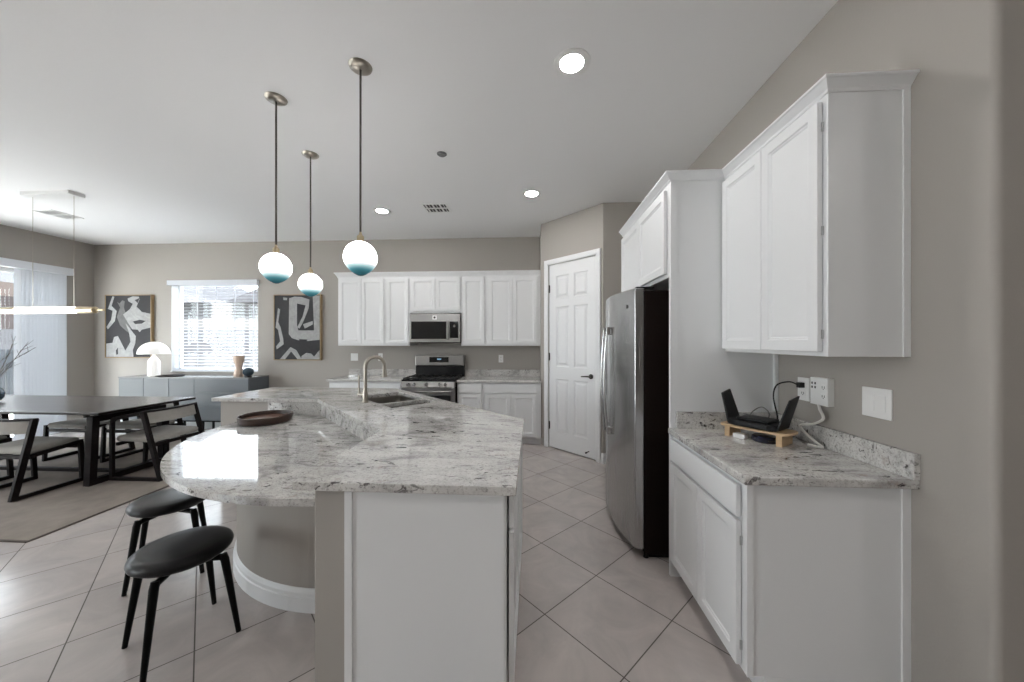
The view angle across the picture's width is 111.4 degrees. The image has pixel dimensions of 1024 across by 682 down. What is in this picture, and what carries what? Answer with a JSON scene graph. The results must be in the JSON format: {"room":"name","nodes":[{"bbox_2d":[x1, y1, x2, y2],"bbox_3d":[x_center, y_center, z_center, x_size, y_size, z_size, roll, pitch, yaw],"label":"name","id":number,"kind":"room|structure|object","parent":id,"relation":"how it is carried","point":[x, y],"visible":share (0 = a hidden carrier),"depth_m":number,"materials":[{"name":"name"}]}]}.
{"room":"kitchen","nodes":[
{"label":"kitchen","id":0,"kind":"room"},
{"bbox_2d":[0,224,93,432],"bbox_3d":[-7.346,-0.100,0.950,0.120,3.040,9.800,0,0,4],"label":"wall","id":1,"kind":"structure","parent":0,"point":[15,243],"depth_m":5.59,"materials":[{"name":"grey paint"}]},
{"bbox_2d":[0,267,59,440],"bbox_3d":[-7.192,0.190,3.546,0.050,2.460,3.800,0,0,4],"label":"door","id":2,"kind":"structure","parent":1,"relation":"in","point":[2,269],"depth_m":4.92,"materials":[{"name":"white"}]},
{"bbox_2d":[0,257,73,306],"bbox_3d":[-6.979,-0.821,5.124,0.098,0.656,0.755,0,0,4],"label":"vertical blind","id":3,"kind":"object","parent":1,"relation":"attached to","point":[49,281],"depth_m":5.14,"materials":[{"name":"white fabric"}]},
{"bbox_2d":[14,313,66,395],"bbox_3d":[-6.978,0.197,5.147,0.098,1.272,0.544,0,0,4],"label":"vertical blind","id":4,"kind":"object","parent":1,"relation":"attached to","point":[40,368],"depth_m":5.15,"materials":[{"name":"white fabric"}]},
{"bbox_2d":[14,414,66,435],"bbox_3d":[-6.978,1.197,5.147,0.098,0.365,0.544,0,0,4],"label":"vertical blind","id":5,"kind":"object","parent":1,"relation":"attached to","point":[43,419],"depth_m":5.17,"materials":[{"name":"white fabric"}]},
{"bbox_2d":[94,237,539,419],"bbox_3d":[-2.663,-0.100,5.658,8.894,3.040,0.170,0,0,4],"label":"wall","id":6,"kind":"structure","parent":0,"point":[121,269],"depth_m":5.62,"materials":[{"name":"grey paint"}]},
{"bbox_2d":[105,295,153,357],"bbox_3d":[-6.324,-0.255,5.772,0.820,1.040,0.050,0,0,4],"label":"framed painting","id":7,"kind":"object","parent":6,"relation":"attached to","point":[129,319],"visible":0.92,"depth_m":5.75,"materials":[{"name":"grey paint"}]},
{"bbox_2d":[68,420,220,428],"bbox_3d":[-4.861,1.360,5.542,4.280,0.120,0.330,0,0,4],"label":"baseboard","id":8,"kind":"structure","parent":6,"relation":"attached to","point":[208,425],"depth_m":5.70,"materials":[{"name":"white"}]},
{"bbox_2d":[170,285,257,371],"bbox_3d":[-4.861,-0.245,5.778,1.500,1.470,0.180,0,0,4],"label":"window","id":9,"kind":"structure","parent":6,"relation":"in","point":[174,289],"depth_m":5.82,"materials":[{"name":"white"}]},
{"bbox_2d":[167,279,258,370],"bbox_3d":[-4.870,-0.264,5.726,1.548,1.482,0.136,0,0,4],"label":"window blind","id":10,"kind":"object","parent":9,"relation":"attached to","point":[253,282],"visible":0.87,"depth_m":5.74,"materials":[{"name":"white plastic"}]},
{"bbox_2d":[274,294,321,359],"bbox_3d":[-3.430,-0.230,5.595,0.780,1.050,0.050,0,0,4],"label":"framed painting","id":11,"kind":"object","parent":6,"relation":"attached to","point":[298,317],"visible":0.99,"depth_m":5.58,"materials":[{"name":"brown wood"}]},
{"bbox_2d":[351,353,357,360],"bbox_3d":[-2.510,0.242,5.559,0.118,0.118,0.008,0,0,4],"label":"light switch","id":12,"kind":"object","parent":6,"relation":"attached to","point":[354,356],"visible":1,"depth_m":5.56,"materials":[{"name":"white plastic"}]},
{"bbox_2d":[338,278,385,345],"bbox_3d":[-2.236,-0.478,5.368,0.731,1.073,0.350,0,0,4],"label":"upper cabinet","id":13,"kind":"object","parent":6,"relation":"attached to","point":[361,301],"visible":0.96,"depth_m":5.20,"materials":[{"name":"white wood"}]},
{"bbox_2d":[334,270,540,277],"bbox_3d":[-1.112,-0.993,5.290,3.074,0.078,0.372,0,0,4],"label":"crown molding","id":14,"kind":"structure","parent":13,"relation":"attached to","point":[494,272],"depth_m":5.12,"materials":[{"name":"white wood"}]},
{"bbox_2d":[349,369,415,374],"bbox_3d":[-2.050,0.480,5.526,1.092,0.100,0.020,0,0,3],"label":"backsplash","id":15,"kind":"structure","parent":6,"relation":"attached to","point":[351,371],"depth_m":5.52,"materials":[{"name":"white stone"}]},
{"bbox_2d":[386,277,416,345],"bbox_3d":[-1.686,-0.478,5.335,0.369,1.073,0.350,0,0,4],"label":"upper cabinet","id":16,"kind":"object","parent":6,"relation":"attached to","point":[397,289],"visible":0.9,"depth_m":5.17,"materials":[{"name":"white wood"}]},
{"bbox_2d":[410,277,460,313],"bbox_3d":[-1.119,-0.720,5.300,0.765,0.590,0.350,0,0,4],"label":"upper cabinet","id":17,"kind":"object","parent":6,"relation":"attached to","point":[428,295],"visible":0.94,"depth_m":5.13,"materials":[{"name":"white wood"}]},
{"bbox_2d":[409,314,460,342],"bbox_3d":[-1.120,-0.195,5.269,0.756,0.430,0.409,0,0,4],"label":"microwave oven","id":18,"kind":"object","parent":17,"relation":"attached to","point":[423,328],"visible":0.95,"depth_m":5.10,"materials":[{"name":"silver metal"}]},
{"bbox_2d":[461,277,485,345],"bbox_3d":[-0.554,-0.478,5.265,0.366,1.073,0.350,0,0,4],"label":"upper cabinet","id":19,"kind":"object","parent":6,"relation":"attached to","point":[473,289],"visible":0.92,"depth_m":5.10,"materials":[{"name":"white wood"}]},
{"bbox_2d":[465,369,539,375],"bbox_3d":[-0.147,0.480,5.409,1.163,0.100,0.020,0,0,3],"label":"backsplash","id":20,"kind":"structure","parent":6,"relation":"attached to","point":[468,372],"depth_m":5.40,"materials":[{"name":"white stone"}]},
{"bbox_2d":[486,276,539,345],"bbox_3d":[0.026,-0.478,5.230,0.793,1.073,0.350,0,0,4],"label":"upper cabinet","id":21,"kind":"object","parent":6,"relation":"attached to","point":[512,302],"visible":0.96,"depth_m":5.06,"materials":[{"name":"white wood"}]},
{"bbox_2d":[0,427,751,681],"bbox_3d":[-1.690,1.470,0.629,11.450,0.100,10.090,0,0,4],"label":"floor","id":22,"kind":"structure","parent":0,"point":[592,608],"depth_m":1.83,"materials":[{"name":"tile"}]},
{"bbox_2d":[0,437,180,542],"bbox_3d":[-5.143,1.415,3.829,3.597,0.009,2.517,0,0,4],"label":"area rug","id":23,"kind":"object","parent":22,"relation":"on","point":[26,520],"visible":0.34,"depth_m":3.20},
{"bbox_2d":[0,435,13,480],"bbox_3d":[-5.464,1.058,3.384,0.564,0.707,0.516,0,0,4],"label":"dining chair","id":24,"kind":"object","parent":23,"relation":"on","point":[3,439],"visible":0.69,"depth_m":3.59,"materials":[{"name":"black wood"}]},
{"bbox_2d":[0,418,84,501],"bbox_3d":[-4.648,1.058,3.324,0.564,0.707,0.516,0,0,4],"label":"dining chair","id":25,"kind":"object","parent":23,"relation":"on","point":[32,446],"visible":0.97,"depth_m":3.20,"materials":[{"name":"brown wood"}]},
{"bbox_2d":[0,436,78,453],"bbox_3d":[-4.644,0.995,3.380,0.494,0.072,0.370,0,0,3],"label":"seat cushion","id":26,"kind":"object","parent":25,"relation":"on","point":[41,443],"depth_m":3.32,"materials":[{"name":"grey fabric"}]},
{"bbox_2d":[42,415,135,461],"bbox_3d":[-5.244,1.058,4.349,0.564,0.707,0.516,0,0,4],"label":"dining chair","id":27,"kind":"object","parent":23,"relation":"on","point":[75,423],"visible":0.23,"depth_m":4.14,"materials":[{"name":"grey fabric"}]},
{"bbox_2d":[48,418,119,427],"bbox_3d":[-5.248,0.995,4.293,0.494,0.072,0.370,0,0,3],"label":"seat cushion","id":28,"kind":"object","parent":27,"relation":"on","point":[75,423],"depth_m":4.12,"materials":[{"name":"grey fabric"}]},
{"bbox_2d":[0,395,195,486],"bbox_3d":[-5.146,1.041,3.831,2.580,0.748,0.950,0,0,4],"label":"dining table","id":29,"kind":"object","parent":23,"relation":"on","point":[102,408],"visible":0.71,"depth_m":3.66,"materials":[{"name":"brown wood"}]},
{"bbox_2d":[0,335,35,399],"bbox_3d":[-5.685,0.253,3.860,0.882,0.811,0.214,0,0,4],"label":"flower vase","id":30,"kind":"object","parent":29,"relation":"on","point":[2,390],"visible":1,"depth_m":3.88,"materials":[{"name":"blue ceramic"}]},
{"bbox_2d":[100,402,186,462],"bbox_3d":[-4.506,1.058,4.304,0.564,0.707,0.516,0,0,4],"label":"dining chair","id":31,"kind":"object","parent":23,"relation":"on","point":[136,423],"visible":0.32,"depth_m":4.08,"materials":[{"name":"black wood"}]},
{"bbox_2d":[106,419,174,428],"bbox_3d":[-4.509,0.995,4.248,0.494,0.072,0.370,0,0,3],"label":"seat cushion","id":32,"kind":"object","parent":31,"relation":"on","point":[136,423],"depth_m":4.08,"materials":[{"name":"grey fabric"}]},
{"bbox_2d":[109,402,204,481],"bbox_3d":[-3.800,1.058,3.814,0.573,0.708,0.564,0,0,4],"label":"dining chair","id":33,"kind":"object","parent":23,"relation":"on","point":[150,435],"visible":0.94,"depth_m":3.60,"materials":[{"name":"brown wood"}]},
{"bbox_2d":[117,425,197,441],"bbox_3d":[-3.850,0.995,3.817,0.418,0.072,0.494,0,0,3],"label":"seat cushion","id":34,"kind":"object","parent":33,"relation":"on","point":[163,432],"depth_m":3.73,"materials":[{"name":"grey fabric"}]},
{"bbox_2d":[121,488,206,596],"bbox_3d":[-2.133,1.188,2.179,0.379,0.463,0.379,0,0,-40],"label":"stool","id":35,"kind":"object","parent":22,"relation":"on","point":[148,507],"visible":0.79,"depth_m":2.09,"materials":[{"name":"black leather"}]},
{"bbox_2d":[121,525,240,681],"bbox_3d":[-1.569,1.188,1.666,0.380,0.463,0.380,0,0,28],"label":"stool","id":36,"kind":"object","parent":22,"relation":"on","point":[180,551],"visible":1,"depth_m":1.61,"materials":[{"name":"black leather"}]},
{"bbox_2d":[118,374,268,429],"bbox_3d":[-4.983,0.979,5.494,2.102,0.882,0.410,0,0,4],"label":"sideboard","id":37,"kind":"object","parent":22,"relation":"on","point":[203,388],"visible":0.47,"depth_m":5.29,"materials":[{"name":"grey paint"}]},
{"bbox_2d":[136,342,170,375],"bbox_3d":[-5.659,0.268,5.516,0.380,0.540,0.380,0,0,4],"label":"table lamp","id":38,"kind":"object","parent":37,"relation":"on","point":[153,364],"visible":0.98,"depth_m":5.45,"materials":[{"name":"white ceramic"}]},
{"bbox_2d":[155,374,184,376],"bbox_3d":[-5.318,0.529,5.435,0.344,0.018,0.344,0,0,4],"label":"dish","id":39,"kind":"object","parent":37,"relation":"on","point":[170,375],"visible":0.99,"depth_m":5.44,"materials":[{"name":"black ceramic"}]},
{"bbox_2d":[233,355,244,376],"bbox_3d":[-4.233,0.375,5.409,0.144,0.325,0.144,0,0,4],"label":"candle holder","id":40,"kind":"object","parent":37,"relation":"on","point":[238,360],"visible":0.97,"depth_m":5.37,"materials":[{"name":"beige ceramic"}]},
{"bbox_2d":[242,368,253,376],"bbox_3d":[-4.064,0.467,5.378,0.144,0.141,0.144,0,0,4],"label":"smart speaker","id":41,"kind":"object","parent":37,"relation":"on","point":[248,372],"visible":1,"depth_m":5.33},
{"bbox_2d":[160,387,523,681],"bbox_3d":[-1.391,0.975,2.675,2.977,0.890,2.630,0,0,4],"label":"kitchen island","id":42,"kind":"object","parent":22,"relation":"on","point":[393,519],"visible":0.95,"depth_m":1.35,"materials":[{"name":"white stone"}]},
{"bbox_2d":[160,415,362,506],"bbox_3d":[-1.627,0.702,2.342,1.030,0.034,2.369,0,0,-42],"label":"island countertop","id":43,"kind":"structure","parent":42,"relation":"on","point":[234,463],"depth_m":2.03,"materials":[{"name":"white stone"}]},
{"bbox_2d":[237,410,292,426],"bbox_3d":[-2.106,0.651,2.989,0.398,0.067,0.398,0,0,4],"label":"serving tray","id":44,"kind":"object","parent":43,"relation":"on","point":[269,417],"visible":1,"depth_m":2.95,"materials":[{"name":"brown wood"}]},
{"bbox_2d":[368,395,414,406],"bbox_3d":[-1.165,0.653,3.340,0.432,0.177,0.587,0,0,-41],"label":"sink","id":45,"kind":"object","parent":43,"relation":"in","point":[375,398],"depth_m":3.56,"materials":[{"name":"silver metal"}]},
{"bbox_2d":[268,402,374,439],"bbox_3d":[-1.389,0.624,2.563,0.398,0.120,2.330,0,0,-42],"label":"backsplash","id":46,"kind":"structure","parent":42,"relation":"on","point":[298,408],"depth_m":3.22,"materials":[{"name":"white stone"}]},
{"bbox_2d":[211,387,523,495],"bbox_3d":[-1.248,0.547,2.820,3.969,0.034,1.552,0,0,45],"label":"island countertop","id":47,"kind":"structure","parent":42,"relation":"on","point":[435,446],"depth_m":1.77,"materials":[{"name":"white stone"}]},
{"bbox_2d":[357,355,386,402],"bbox_3d":[-1.241,0.325,3.106,0.251,0.410,0.102,0,0,-24],"label":"kitchen faucet","id":48,"kind":"object","parent":47,"relation":"on","point":[364,394],"visible":1,"depth_m":3.06,"materials":[{"name":"silver metal"}]},
{"bbox_2d":[329,382,401,388],"bbox_3d":[-2.055,0.992,5.222,1.060,0.856,0.620,0,0,4],"label":"base cabinet","id":49,"kind":"object","parent":22,"relation":"on","point":[397,385],"visible":0.09,"depth_m":4.92,"materials":[{"name":"white wood"}]},
{"bbox_2d":[326,369,415,381],"bbox_3d":[-2.069,0.497,5.219,1.092,0.134,0.635,0,0,4],"label":"countertop","id":50,"kind":"structure","parent":49,"relation":"on","point":[373,375],"depth_m":5.48,"materials":[{"name":"white stone"}]},
{"bbox_2d":[400,355,464,402],"bbox_3d":[-1.138,0.812,5.106,0.760,1.215,0.727,0,0,4],"label":"gas range","id":51,"kind":"object","parent":22,"relation":"on","point":[436,376],"visible":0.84,"depth_m":5.08,"materials":[{"name":"silver metal"}]},
{"bbox_2d":[401,375,463,381],"bbox_3d":[-1.138,0.535,5.109,0.756,0.026,0.600,0,0,3],"label":"cooktop","id":52,"kind":"object","parent":51,"relation":"in","point":[413,378],"depth_m":4.84,"materials":[{"name":"black metal"}]},
{"bbox_2d":[457,383,482,408],"bbox_3d":[-0.562,0.992,5.131,0.367,0.856,0.620,0,0,4],"label":"base cabinet","id":53,"kind":"object","parent":22,"relation":"on","point":[469,394],"visible":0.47,"depth_m":4.83,"materials":[{"name":"white wood"}]},
{"bbox_2d":[483,383,540,443],"bbox_3d":[0.018,0.992,5.095,0.794,0.856,0.620,0,0,4],"label":"base cabinet","id":54,"kind":"object","parent":22,"relation":"on","point":[519,400],"visible":0.64,"depth_m":4.79,"materials":[{"name":"white wood"}]},
{"bbox_2d":[457,369,540,382],"bbox_3d":[-0.165,0.497,5.102,1.163,0.134,0.635,0,0,4],"label":"countertop","id":55,"kind":"structure","parent":54,"relation":"on","point":[471,375],"depth_m":5.33,"materials":[{"name":"white stone"}]},
{"bbox_2d":[600,287,668,557],"bbox_3d":[1.137,0.527,2.713,0.861,1.785,0.905,0,0,4],"label":"refrigerator","id":56,"kind":"object","parent":22,"relation":"on","point":[634,369],"visible":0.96,"depth_m":2.28,"materials":[{"name":"silver metal"}]},
{"bbox_2d":[621,180,778,576],"bbox_3d":[1.286,0.205,2.642,0.636,2.430,1.138,0,0,4],"label":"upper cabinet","id":57,"kind":"object","parent":22,"relation":"on","point":[675,246],"visible":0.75,"depth_m":2.10,"materials":[{"name":"white wood"}]},
{"bbox_2d":[619,69,919,236],"bbox_3d":[1.086,-0.994,2.222,0.401,0.048,2.000,0,0,-15],"label":"crown molding","id":58,"kind":"structure","parent":57,"relation":"attached to","point":[894,79],"depth_m":1.51,"materials":[{"name":"white wood"}]},
{"bbox_2d":[671,437,910,681],"bbox_3d":[1.238,0.987,1.724,0.628,0.866,0.738,0,0,4],"label":"base cabinet","id":59,"kind":"object","parent":22,"relation":"on","point":[796,583],"visible":0.92,"depth_m":1.37,"materials":[{"name":"white wood"}]},
{"bbox_2d":[668,411,919,488],"bbox_3d":[1.234,0.487,1.707,0.632,0.134,0.771,0,0,4],"label":"countertop","id":60,"kind":"structure","parent":59,"relation":"on","point":[846,460],"depth_m":1.52,"materials":[{"name":"white stone"}]},
{"bbox_2d":[733,432,747,439],"bbox_3d":[1.234,0.507,1.885,0.044,0.026,0.060,0,0,-33],"label":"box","id":61,"kind":"object","parent":60,"relation":"on","point":[739,435],"visible":1,"depth_m":1.87,"materials":[{"name":"white plastic"}]},
{"bbox_2d":[720,421,797,447],"bbox_3d":[1.308,0.486,1.862,0.150,0.068,0.324,0,0,-33],"label":"monitor stand","id":62,"kind":"object","parent":60,"relation":"on","point":[784,437],"visible":0.77,"depth_m":1.77,"materials":[{"name":"brown wood"}]},
{"bbox_2d":[721,389,799,431],"bbox_3d":[1.306,0.362,1.860,0.165,0.180,0.334,0,0,-33],"label":"router","id":63,"kind":"object","parent":62,"relation":"on","point":[733,417],"visible":1,"depth_m":1.81,"materials":[{"name":"black plastic"}]},
{"bbox_2d":[750,406,769,416],"bbox_3d":[1.380,0.397,1.946,0.047,0.070,0.099,0,0,-34],"label":"cable","id":64,"kind":"object","parent":63,"relation":"attached to","point":[761,406],"visible":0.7,"depth_m":1.96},
{"bbox_2d":[773,381,804,418],"bbox_3d":[1.480,0.322,1.880,0.148,0.222,0.052,0,0,7],"label":"power cord","id":65,"kind":"object","parent":63,"relation":"attached to","point":[798,384],"visible":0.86,"depth_m":1.88,"materials":[{"name":"black plastic"}]},
{"bbox_2d":[751,433,775,443],"bbox_3d":[1.320,0.503,1.819,0.116,0.033,0.121,0,0,4],"label":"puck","id":66,"kind":"object","parent":60,"relation":"on","point":[763,438],"visible":0.86,"depth_m":1.79,"materials":[{"name":"black plastic"}]},
{"bbox_2d":[0,0,837,244],"bbox_3d":[-1.690,-1.680,0.629,11.450,0.120,10.090,0,0,4],"label":"ceiling","id":67,"kind":"structure","parent":0,"point":[158,113],"depth_m":2.39,"materials":[{"name":"white paint"}]},
{"bbox_2d":[0,190,104,313],"bbox_3d":[-5.077,-0.963,3.812,1.320,1.314,0.140,0,0,4],"label":"linear pendant","id":68,"kind":"object","parent":67,"relation":"hanging from","point":[53,194],"visible":1,"depth_m":3.79,"materials":[{"name":"white plastic"}]},
{"bbox_2d":[31,209,84,219],"bbox_3d":[-5.755,-1.615,4.430,0.270,0.010,0.320,0,0,4],"label":"ceiling vent","id":69,"kind":"object","parent":67,"relation":"in","point":[50,212],"visible":1,"depth_m":4.41,"materials":[{"name":"white plastic"}]},
{"bbox_2d":[259,91,291,283],"bbox_3d":[-1.571,-1.003,2.324,0.185,1.234,0.185,0,0,4],"label":"globe pendant","id":70,"kind":"object","parent":67,"relation":"hanging from","point":[275,267],"visible":1,"depth_m":2.29,"materials":[{"name":"white glass"}]},
{"bbox_2d":[298,150,322,296],"bbox_3d":[-1.743,-1.003,3.019,0.185,1.234,0.185,0,0,4],"label":"globe pendant","id":71,"kind":"object","parent":67,"relation":"hanging from","point":[310,284],"visible":1,"depth_m":2.98,"materials":[{"name":"white glass"}]},
{"bbox_2d":[343,57,376,275],"bbox_3d":[-0.891,-1.003,2.053,0.185,1.234,0.185,0,0,4],"label":"globe pendant","id":72,"kind":"object","parent":67,"relation":"hanging from","point":[359,256],"visible":1,"depth_m":2.02,"materials":[{"name":"white glass"}]},
{"bbox_2d":[373,208,390,213],"bbox_3d":[-1.607,-1.617,4.316,0.212,0.006,0.212,0,0,4],"label":"recessed light","id":73,"kind":"object","parent":67,"relation":"in","point":[377,210],"visible":1,"depth_m":4.29,"materials":[{"name":"white"}]},
{"bbox_2d":[420,203,451,212],"bbox_3d":[-0.912,-1.615,4.218,0.315,0.010,0.290,0,0,4],"label":"ceiling vent","id":74,"kind":"object","parent":67,"relation":"in","point":[428,207],"visible":1,"depth_m":4.20,"materials":[{"name":"white plastic"}]},
{"bbox_2d":[437,151,446,156],"bbox_3d":[-0.605,-1.613,3.007,0.084,0.014,0.084,0,0,4],"label":"sprinkler","id":75,"kind":"object","parent":67,"relation":"attached to","point":[440,153],"visible":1,"depth_m":2.99,"materials":[{"name":"grey paint"}]},
{"bbox_2d":[522,189,540,197],"bbox_3d":[0.213,-1.617,3.814,0.212,0.006,0.212,0,0,4],"label":"recessed light","id":76,"kind":"object","parent":67,"relation":"in","point":[531,193],"visible":1,"depth_m":3.80,"materials":[{"name":"white"}]},
{"bbox_2d":[553,48,589,76],"bbox_3d":[0.347,-1.617,2.028,0.212,0.006,0.212,0,0,4],"label":"recessed light","id":77,"kind":"object","parent":67,"relation":"in","point":[570,60],"visible":1,"depth_m":2.02,"materials":[{"name":"white plastic"}]},
{"bbox_2d":[540,233,540,377],"bbox_3d":[0.478,-0.100,5.097,0.120,3.040,0.566,0,0,4],"label":"wall","id":78,"kind":"structure","parent":0,"point":[540,233],"depth_m":5.18,"materials":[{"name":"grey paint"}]},
{"bbox_2d":[541,203,602,452],"bbox_3d":[0.777,-0.100,4.484,0.120,3.040,0.998,0,0,-41],"label":"wall","id":79,"kind":"structure","parent":0,"point":[580,231],"depth_m":4.47,"materials":[{"name":"grey paint"}]},
{"bbox_2d":[544,248,600,462],"bbox_3d":[0.768,0.160,4.449,0.165,2.520,0.900,0,0,-41],"label":"door","id":80,"kind":"structure","parent":79,"relation":"in","point":[575,285],"depth_m":4.41,"materials":[{"name":"white wood"}]},
{"bbox_2d":[603,202,641,452],"bbox_3d":[1.367,-0.100,4.112,0.662,3.040,0.120,0,0,4],"label":"wall","id":81,"kind":"structure","parent":0,"point":[615,215],"depth_m":4.07,"materials":[{"name":"grey paint"}]},
{"bbox_2d":[601,453,605,463],"bbox_3d":[1.358,1.360,4.054,0.644,0.120,0.031,0,0,4],"label":"baseboard","id":82,"kind":"structure","parent":81,"relation":"attached to","point":[603,455],"depth_m":4.06,"materials":[{"name":"white"}]},
{"bbox_2d":[687,0,1023,681],"bbox_3d":[2.918,-0.100,3.118,2.556,3.040,4.220,0,0,4],"label":"wall","id":83,"kind":"structure","parent":0,"point":[958,398],"depth_m":1.20,"materials":[{"name":"grey paint"}]},
{"bbox_2d":[798,377,809,401],"bbox_3d":[1.556,0.252,1.863,0.008,0.122,0.080,0,0,4],"label":"wall outlet","id":84,"kind":"object","parent":83,"relation":"attached to","point":[804,393],"visible":0.83,"depth_m":1.85,"materials":[{"name":"white plastic"}]},
{"bbox_2d":[722,89,910,356],"bbox_3d":[1.391,-0.476,1.715,0.320,1.068,0.737,0,0,4],"label":"upper cabinet","id":85,"kind":"object","parent":83,"relation":"attached to","point":[816,224],"visible":0.96,"depth_m":1.37,"materials":[{"name":"white wood"}]},
{"bbox_2d":[810,377,833,406],"bbox_3d":[1.535,0.246,1.730,0.034,0.135,0.106,0,0,4],"label":"adapter","id":86,"kind":"object","parent":83,"relation":"attached to","point":[821,389],"visible":1,"depth_m":1.71,"materials":[{"name":"white plastic"}]},
{"bbox_2d":[799,405,824,448],"bbox_3d":[1.505,0.412,1.746,0.064,0.215,0.115,0,0,4],"label":"charging cable","id":87,"kind":"object","parent":86,"relation":"hanging from","point":[818,445],"visible":1,"depth_m":1.73,"materials":[{"name":"white plastic"}]},
{"bbox_2d":[775,413,919,480],"bbox_3d":[1.539,0.470,1.689,0.022,0.100,0.771,0,0,3],"label":"backsplash","id":88,"kind":"structure","parent":83,"relation":"attached to","point":[902,462],"depth_m":1.50,"materials":[{"name":"white stone"}]},
{"bbox_2d":[862,386,892,420],"bbox_3d":[1.532,0.257,1.467,0.008,0.125,0.127,0,0,4],"label":"light switch","id":89,"kind":"object","parent":83,"relation":"attached to","point":[876,402],"visible":1,"depth_m":1.46,"materials":[{"name":"white plastic"}]},
{"label":"outside","id":90,"kind":"structure","parent":0,"visible":0},
{"bbox_2d":[9,414,13,436],"bbox_3d":[-4.991,1.580,0.305,70.000,0.080,80.000,0,0,4],"label":"ground","id":91,"kind":"structure","parent":90,"point":[11,416],"depth_m":7.10,"materials":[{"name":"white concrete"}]},
{"bbox_2d":[0,349,13,394],"bbox_3d":[-11.677,0.855,5.323,0.080,1.370,7.200,0,0,4],"label":"fence","id":92,"kind":"object","parent":91,"relation":"on","point":[7,379],"visible":0.12,"depth_m":7.97,"materials":[{"name":"white"}]},
{"bbox_2d":[0,272,13,328],"bbox_3d":[-16.514,-0.520,8.474,6.000,4.120,7.900,0,0,4],"label":"neighbor house","id":93,"kind":"structure","parent":91,"relation":"on","point":[6,320],"depth_m":9.68,"materials":[{"name":"grey paint"}]},
{"bbox_2d":[0,281,13,296],"bbox_3d":[-9.716,0.205,5.353,0.150,2.670,6.500,0,0,4],"label":"window","id":94,"kind":"structure","parent":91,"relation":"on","point":[6,288],"depth_m":6.62,"materials":[{"name":"glass"}]},
{"bbox_2d":[0,328,257,366],"bbox_3d":[-4.484,0.605,8.590,22.000,1.870,0.200,0,0,4],"label":"wall","id":95,"kind":"structure","parent":91,"relation":"on","point":[189,335],"depth_m":8.67,"materials":[{"name":"white"}]},
{"bbox_2d":[183,286,257,328],"bbox_3d":[-13.547,-1.020,17.660,10.800,5.120,6.400,0,0,4],"label":"neighbor house","id":96,"kind":"structure","parent":91,"relation":"on","point":[230,297],"depth_m":14.81,"materials":[{"name":"grey paint"}]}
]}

